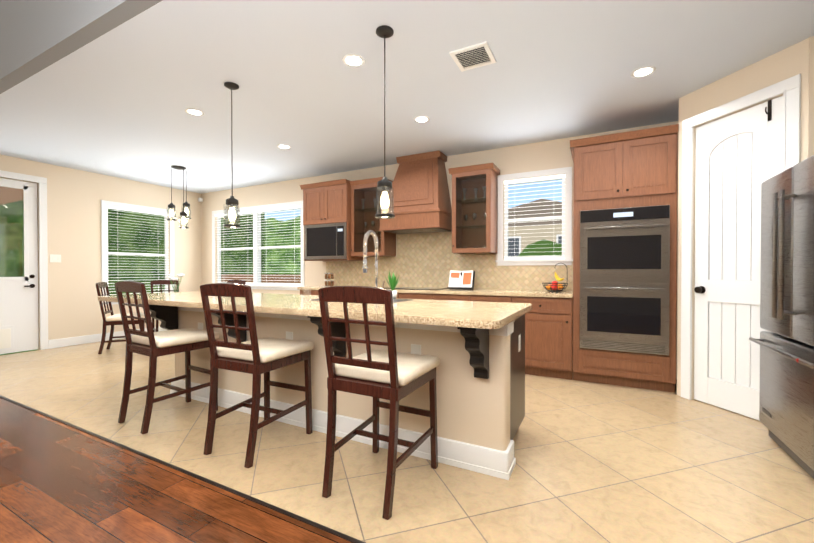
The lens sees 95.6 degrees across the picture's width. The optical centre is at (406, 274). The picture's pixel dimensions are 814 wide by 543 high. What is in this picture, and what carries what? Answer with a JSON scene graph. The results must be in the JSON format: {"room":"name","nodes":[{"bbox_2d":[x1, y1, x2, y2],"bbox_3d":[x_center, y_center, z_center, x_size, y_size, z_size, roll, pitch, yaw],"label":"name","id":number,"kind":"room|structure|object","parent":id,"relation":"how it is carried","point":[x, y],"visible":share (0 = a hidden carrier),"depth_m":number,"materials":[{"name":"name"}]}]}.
{"room":"kitchen","nodes":[
{"label":"kitchen","id":0,"kind":"room"},
{"bbox_2d":[0,0,162,93],"bbox_3d":[-1.838,-2.748,2.332,9.250,2.220,0.100,0,1,27],"label":"ceiling beam","id":1,"kind":"structure","parent":0,"point":[36,36],"depth_m":2.71,"materials":[{"name":"grey paint"}]},
{"bbox_2d":[0,154,201,349],"bbox_3d":[-6.216,-1.374,4.056,0.100,5.000,8.220,0,1,27],"label":"wall","id":2,"kind":"structure","parent":0,"point":[75,197],"depth_m":5.94,"materials":[{"name":"beige paint"}]},
{"bbox_2d":[0,178,38,353],"bbox_3d":[-5.650,-0.119,5.087,0.098,2.452,0.838,0,1,27],"label":"patio door","id":3,"kind":"structure","parent":2,"relation":"in","point":[18,314],"depth_m":5.33,"materials":[{"name":"white"}]},
{"bbox_2d":[0,170,47,349],"bbox_3d":[-5.625,-0.163,5.074,0.024,2.560,1.030,0,1,27],"label":"door frame","id":4,"kind":"structure","parent":2,"relation":"attached to","point":[43,260],"depth_m":5.48,"materials":[{"name":"white wood"}]},
{"bbox_2d":[50,254,60,262],"bbox_3d":[-5.349,-0.248,5.617,0.014,0.120,0.130,0,1,27],"label":"switch plate","id":5,"kind":"object","parent":2,"relation":"attached to","point":[55,258],"visible":1,"depth_m":5.62,"materials":[{"name":"white plastic"}]},
{"bbox_2d":[48,326,166,348],"bbox_3d":[-4.839,1.038,6.614,0.016,0.130,2.410,0,1,27],"label":"baseboard","id":6,"kind":"structure","parent":2,"relation":"attached to","point":[64,342],"depth_m":5.90,"materials":[{"name":"white wood"}]},
{"bbox_2d":[101,200,173,304],"bbox_3d":[-4.838,-0.372,6.675,0.140,1.750,1.220,0,1,27],"label":"window","id":7,"kind":"structure","parent":2,"relation":"in","point":[105,206],"depth_m":6.57,"materials":[{"name":"white"}]},
{"bbox_2d":[0,395,365,542],"bbox_3d":[-2.857,1.187,0.395,9.250,0.065,4.560,0,1,27],"label":"floor","id":8,"kind":"structure","parent":0,"point":[61,481],"depth_m":1.88,"materials":[{"name":"brown wood"}]},
{"bbox_2d":[0,338,813,542],"bbox_3d":[-0.995,1.157,3.997,9.250,0.060,3.570,0,1,27],"label":"floor","id":9,"kind":"structure","parent":0,"point":[601,463],"depth_m":2.20,"materials":[{"name":"tile"}]},
{"bbox_2d":[96,282,150,353],"bbox_3d":[-4.165,0.610,5.456,0.584,1.015,0.470,0,1,-25],"label":"chair","id":10,"kind":"object","parent":9,"relation":"on","point":[112,320],"visible":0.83,"depth_m":5.27,"materials":[{"name":"brown wood"}]},
{"bbox_2d":[150,280,178,331],"bbox_3d":[-4.135,0.601,6.387,0.470,1.015,0.584,0,1,-43],"label":"chair","id":11,"kind":"object","parent":9,"relation":"on","point":[161,282],"visible":0.27,"depth_m":6.51,"materials":[{"name":"brown wood"}]},
{"bbox_2d":[115,281,218,433],"bbox_3d":[-1.908,0.591,2.959,0.470,1.095,0.574,0,1,31],"label":"stool","id":12,"kind":"object","parent":9,"relation":"on","point":[151,344],"visible":0.94,"depth_m":2.82,"materials":[{"name":"brown wood"}]},
{"bbox_2d":[227,280,245,284],"bbox_3d":[-3.227,0.600,6.507,0.470,1.015,0.584,0,1,22],"label":"chair","id":13,"kind":"object","parent":9,"relation":"on","point":[243,282],"visible":0.08,"depth_m":6.72,"materials":[{"name":"brown wood"}]},
{"bbox_2d":[200,283,313,467],"bbox_3d":[-0.995,0.595,2.498,0.470,1.095,0.574,0,1,25],"label":"stool","id":14,"kind":"object","parent":9,"relation":"on","point":[255,356],"visible":1,"depth_m":2.34,"materials":[{"name":"brown wood"}]},
{"bbox_2d":[300,290,316,294],"bbox_3d":[-1.345,0.668,5.821,0.350,0.885,0.636,0,1,27],"label":"base cabinet","id":15,"kind":"object","parent":9,"relation":"on","point":[313,292],"depth_m":5.54,"materials":[{"name":"brown wood"}]},
{"bbox_2d":[138,303,528,479],"bbox_3d":[-0.857,0.693,3.039,3.436,0.885,0.997,0,1,27],"label":"kitchen island","id":16,"kind":"object","parent":9,"relation":"on","point":[477,348],"depth_m":2.37,"materials":[{"name":"beige paint"}]},
{"bbox_2d":[98,291,531,330],"bbox_3d":[-1.014,0.239,3.115,3.820,0.061,1.100,0,1,27],"label":"island countertop","id":17,"kind":"structure","parent":16,"relation":"on","point":[431,313],"depth_m":2.42,"materials":[{"name":"beige stone"}]},
{"bbox_2d":[302,287,310,300],"bbox_3d":[-0.771,0.154,2.842,0.070,0.110,0.068,0,1,27],"label":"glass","id":18,"kind":"object","parent":17,"relation":"on","point":[305,294],"visible":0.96,"depth_m":2.83,"materials":[{"name":"clear glass"}]},
{"bbox_2d":[362,230,384,287],"bbox_3d":[-0.286,-0.091,3.176,0.107,0.589,0.230,0,1,27],"label":"faucet","id":19,"kind":"object","parent":17,"relation":"on","point":[365,268],"visible":0.92,"depth_m":3.18,"materials":[{"name":"silver metal"}]},
{"bbox_2d":[385,271,399,298],"bbox_3d":[-0.124,0.079,3.163,0.120,0.254,0.146,0,1,27],"label":"potted plant","id":20,"kind":"object","parent":17,"relation":"on","point":[393,281],"visible":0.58,"depth_m":3.14,"materials":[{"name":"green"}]},
{"bbox_2d":[318,286,439,519],"bbox_3d":[-0.137,0.599,2.049,0.470,1.095,0.574,0,1,27],"label":"stool","id":21,"kind":"object","parent":9,"relation":"on","point":[393,375],"visible":1,"depth_m":1.89,"materials":[{"name":"brown wood"}]},
{"bbox_2d":[396,294,404,298],"bbox_3d":[-0.178,0.673,5.217,0.614,0.885,0.636,0,1,27],"label":"base cabinet","id":22,"kind":"object","parent":9,"relation":"on","point":[398,295],"depth_m":4.81,"materials":[{"name":"brown wood"}]},
{"bbox_2d":[405,294,436,299],"bbox_3d":[0.251,0.675,4.996,0.614,0.885,0.636,0,1,27],"label":"base cabinet","id":23,"kind":"object","parent":9,"relation":"on","point":[407,296],"depth_m":4.67,"materials":[{"name":"brown wood"}]},
{"bbox_2d":[437,294,476,300],"bbox_3d":[0.679,0.677,4.774,0.614,0.885,0.636,0,1,27],"label":"base cabinet","id":24,"kind":"object","parent":9,"relation":"on","point":[458,297],"depth_m":4.45,"materials":[{"name":"brown wood"}]},
{"bbox_2d":[477,294,516,302],"bbox_3d":[1.108,0.679,4.552,0.617,0.885,0.636,0,1,27],"label":"base cabinet","id":25,"kind":"object","parent":9,"relation":"on","point":[480,297],"depth_m":4.25,"materials":[{"name":"brown wood"}]},
{"bbox_2d":[517,298,572,379],"bbox_3d":[1.571,0.681,4.313,0.695,0.885,0.636,0,1,27],"label":"base cabinet","id":26,"kind":"object","parent":9,"relation":"on","point":[549,334],"depth_m":3.98,"materials":[{"name":"brown wood"}]},
{"bbox_2d":[297,286,572,297],"bbox_3d":[0.179,0.211,5.020,3.828,0.040,0.651,0,1,27],"label":"countertop","id":27,"kind":"structure","parent":26,"relation":"on","point":[504,293],"depth_m":4.35,"materials":[{"name":"beige stone"}]},
{"bbox_2d":[324,271,333,286],"bbox_3d":[-1.206,0.063,5.723,0.150,0.240,0.150,0,1,27],"label":"spice rack","id":28,"kind":"object","parent":27,"relation":"on","point":[329,281],"visible":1,"depth_m":5.69,"materials":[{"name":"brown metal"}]},
{"bbox_2d":[381,287,448,289],"bbox_3d":[0.124,0.187,5.076,0.760,0.008,0.470,0,1,27],"label":"cooktop","id":29,"kind":"object","parent":27,"relation":"in","point":[396,288],"depth_m":4.95,"materials":[{"name":"black glass"}]},
{"bbox_2d":[447,270,474,289],"bbox_3d":[0.720,0.068,4.855,0.340,0.251,0.181,0,1,27],"label":"cookbook stand","id":30,"kind":"object","parent":27,"relation":"on","point":[461,279],"visible":0.98,"depth_m":4.82,"materials":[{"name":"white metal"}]},
{"bbox_2d":[542,263,567,291],"bbox_3d":[1.708,0.029,4.261,0.277,0.333,0.277,0,1,27],"label":"fruit bowl","id":31,"kind":"object","parent":27,"relation":"on","point":[555,286],"visible":1,"depth_m":4.20,"materials":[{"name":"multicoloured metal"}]},
{"bbox_2d":[570,124,678,391],"bbox_3d":[2.241,-0.135,3.904,0.925,2.525,0.735,0,1,27],"label":"tall cabinet","id":32,"kind":"object","parent":9,"relation":"on","point":[624,255],"visible":1,"depth_m":3.63,"materials":[{"name":"brown wood"}]},
{"bbox_2d":[749,155,813,478],"bbox_3d":[2.602,0.240,2.005,0.898,1.770,0.970,0,1,27],"label":"fridge","id":33,"kind":"object","parent":9,"relation":"on","point":[786,402],"visible":1,"depth_m":2.18,"materials":[{"name":"grey metal"}]},
{"bbox_3d":[-3.541,0.730,5.743,1.200,0.758,1.200,0,1,27],"label":"dining table","id":34,"kind":"object","parent":9,"relation":"on","visible":0},
{"bbox_2d":[166,274,184,291],"bbox_3d":[-3.492,0.167,5.577,0.226,0.370,0.243,0,1,27],"label":"flower vase","id":35,"kind":"object","parent":34,"relation":"on","point":[173,279],"visible":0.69,"depth_m":5.55,"materials":[{"name":"clear glass"}]},
{"bbox_2d":[0,0,813,193],"bbox_3d":[-0.995,-1.703,3.972,9.250,0.100,3.570,0,1,27],"label":"ceiling","id":36,"kind":"structure","parent":0,"point":[117,101],"depth_m":3.13,"materials":[{"name":"white paint"}]},
{"bbox_2d":[167,165,190,228],"bbox_3d":[-3.520,-1.193,5.766,0.373,0.951,0.303,0,1,27],"label":"light","id":37,"kind":"object","parent":36,"relation":"hanging from","point":[183,213],"visible":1,"depth_m":5.71,"materials":[{"name":"black metal"}]},
{"bbox_2d":[185,108,203,115],"bbox_3d":[-2.154,-1.649,3.744,0.176,0.004,0.176,0,1,27],"label":"recessed light","id":38,"kind":"object","parent":36,"relation":"in","point":[192,111],"visible":1,"depth_m":3.75,"materials":[{"name":"white plastic"}]},
{"bbox_2d":[224,82,240,227],"bbox_3d":[-1.522,-1.030,3.209,0.133,1.231,0.133,0,1,27],"label":"pendant light","id":39,"kind":"object","parent":36,"relation":"hanging from","point":[232,202],"visible":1,"depth_m":3.20,"materials":[{"name":"black metal"}]},
{"bbox_2d":[277,144,290,148],"bbox_3d":[-1.595,-1.658,4.783,0.176,0.004,0.176,0,1,27],"label":"recessed light","id":40,"kind":"object","parent":36,"relation":"in","point":[281,146],"visible":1,"depth_m":4.77,"materials":[{"name":"white plastic"}]},
{"bbox_2d":[342,54,364,66],"bbox_3d":[-0.409,-1.641,2.830,0.176,0.004,0.176,0,1,27],"label":"recessed light","id":41,"kind":"object","parent":36,"relation":"in","point":[352,60],"visible":1,"depth_m":2.83,"materials":[{"name":"white plastic"}]},
{"bbox_2d":[375,25,394,218],"bbox_3d":[-0.150,-1.013,2.488,0.133,1.251,0.133,0,1,27],"label":"pendant light","id":42,"kind":"object","parent":36,"relation":"hanging from","point":[384,184],"visible":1,"depth_m":2.47,"materials":[{"name":"black metal"}]},
{"bbox_2d":[413,116,429,122],"bbox_3d":[0.156,-1.650,3.923,0.176,0.004,0.176,0,1,27],"label":"recessed light","id":43,"kind":"object","parent":36,"relation":"in","point":[421,119],"visible":1,"depth_m":3.92,"materials":[{"name":"white plastic"}]},
{"bbox_2d":[449,41,495,71],"bbox_3d":[0.498,-1.635,2.778,0.280,0.013,0.280,0,1,27],"label":"ceiling vent","id":44,"kind":"object","parent":36,"relation":"in","point":[473,56],"visible":1,"depth_m":2.77,"materials":[{"name":"white metal"}]},
{"bbox_2d":[631,66,655,77],"bbox_3d":[1.915,-1.642,2.991,0.176,0.004,0.176,0,1,27],"label":"recessed light","id":45,"kind":"object","parent":36,"relation":"in","point":[643,72],"visible":1,"depth_m":2.98,"materials":[{"name":"white plastic"}]},
{"bbox_2d":[201,121,678,378],"bbox_3d":[-0.152,-0.278,5.614,9.450,2.780,0.100,0,1,27],"label":"wall","id":46,"kind":"structure","parent":0,"point":[546,155],"depth_m":5.76,"materials":[{"name":"beige paint"}]},
{"bbox_2d":[212,200,303,290],"bbox_3d":[-2.855,-0.510,6.982,2.490,1.560,0.140,0,1,27],"label":"window","id":47,"kind":"structure","parent":46,"relation":"in","point":[257,248],"depth_m":6.95,"materials":[{"name":"white"}]},
{"bbox_2d":[300,179,362,261],"bbox_3d":[-1.189,-0.815,5.819,0.885,1.190,0.473,0,1,27],"label":"upper cabinet","id":48,"kind":"object","parent":46,"relation":"attached to","point":[327,218],"visible":0.92,"depth_m":5.61,"materials":[{"name":"brown wood"}]},
{"bbox_2d":[349,177,395,256],"bbox_3d":[-0.511,-0.832,5.519,0.585,1.110,0.382,0,1,27],"label":"upper cabinet","id":49,"kind":"object","parent":46,"relation":"attached to","point":[364,220],"visible":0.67,"depth_m":5.50,"materials":[{"name":"brown wood"}]},
{"bbox_2d":[378,150,451,233],"bbox_3d":[0.136,-1.128,5.087,0.910,1.060,0.551,0,1,27],"label":"range hood","id":50,"kind":"object","parent":46,"relation":"attached to","point":[421,199],"visible":0.83,"depth_m":4.94,"materials":[{"name":"brown wood"}]},
{"bbox_2d":[326,232,572,290],"bbox_3d":[0.334,-0.203,5.303,3.800,0.783,0.007,0,1,27],"label":"backsplash","id":51,"kind":"structure","parent":46,"relation":"attached to","point":[429,260],"depth_m":5.26,"materials":[{"name":"tile"}]},
{"bbox_2d":[448,163,499,253],"bbox_3d":[0.877,-0.826,4.801,0.580,1.090,0.382,0,1,27],"label":"upper cabinet","id":52,"kind":"object","parent":46,"relation":"attached to","point":[474,205],"visible":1,"depth_m":4.76,"materials":[{"name":"brown wood"}]},
{"bbox_2d":[496,167,572,265],"bbox_3d":[1.604,-0.709,4.674,0.930,1.180,0.140,0,1,27],"label":"window","id":53,"kind":"structure","parent":46,"relation":"in","point":[565,178],"depth_m":4.63,"materials":[{"name":"white"}]},
{"bbox_2d":[677,38,808,399],"bbox_3d":[2.710,-0.255,3.024,0.100,2.780,0.935,0,1,-15],"label":"wall","id":54,"kind":"structure","parent":0,"point":[786,63],"depth_m":3.04,"materials":[{"name":"beige paint"}]},
{"bbox_2d":[694,96,782,420],"bbox_3d":[2.669,-0.096,3.012,0.106,2.447,0.652,0,1,-15],"label":"pantry door","id":55,"kind":"structure","parent":54,"relation":"in","point":[739,158],"depth_m":3.05,"materials":[{"name":"white wood"}]},
{"bbox_2d":[681,74,800,399],"bbox_3d":[2.650,-0.139,3.006,0.023,2.550,0.840,0,1,-15],"label":"door frame","id":56,"kind":"structure","parent":54,"relation":"attached to","point":[789,89],"depth_m":3.32,"materials":[{"name":"white wood"}]},
{"bbox_2d":[807,36,813,157],"bbox_3d":[3.075,-0.249,2.460,0.620,2.780,0.100,0,1,27],"label":"wall","id":57,"kind":"structure","parent":0,"point":[810,151],"depth_m":2.54,"materials":[{"name":"beige paint"}]},
{"label":"outside","id":58,"kind":"structure","parent":0,"visible":0},
{"bbox_2d":[0,239,561,354],"bbox_3d":[5.336,0.352,3.660,53.800,2.355,51.900,0,1,27],"label":"lawn","id":59,"kind":"structure","parent":58,"point":[543,247],"depth_m":8.66,"materials":[{"name":"green plant"}]},
{"bbox_2d":[0,186,22,204],"bbox_3d":[-7.763,-0.118,5.701,4.050,3.040,2.900,0,1,27],"label":"patio","id":60,"kind":"structure","parent":59,"relation":"on","point":[9,193],"depth_m":6.70,"materials":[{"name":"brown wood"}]},
{"bbox_2d":[221,274,300,282],"bbox_3d":[-1.144,0.653,17.259,29.800,1.290,0.100,0,1,27],"label":"fence","id":61,"kind":"object","parent":59,"relation":"on","point":[293,278],"depth_m":20.57,"materials":[{"name":"brown wood"}]},
{"bbox_2d":[508,199,561,256],"bbox_3d":[8.207,-1.694,22.478,10.000,5.890,9.000,0,1,27],"label":"house","id":62,"kind":"structure","parent":59,"relation":"on","point":[537,231],"depth_m":19.17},
{"bbox_2d":[265,216,300,274],"bbox_3d":[-21.850,-17.758,46.939,58.000,43.000,0.100,0,1,27],"label":"trees","id":63,"kind":"object","parent":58,"point":[277,265],"depth_m":43.27,"materials":[{"name":"green plant"}]},
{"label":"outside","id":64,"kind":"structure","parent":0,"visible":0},
{"bbox_2d":[0,200,264,295],"bbox_3d":[-21.081,-17.439,11.306,0.100,43.000,41.500,0,1,27],"label":"trees","id":65,"kind":"object","parent":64,"point":[238,258],"depth_m":21.59,"materials":[{"name":"green plant"}]}
]}

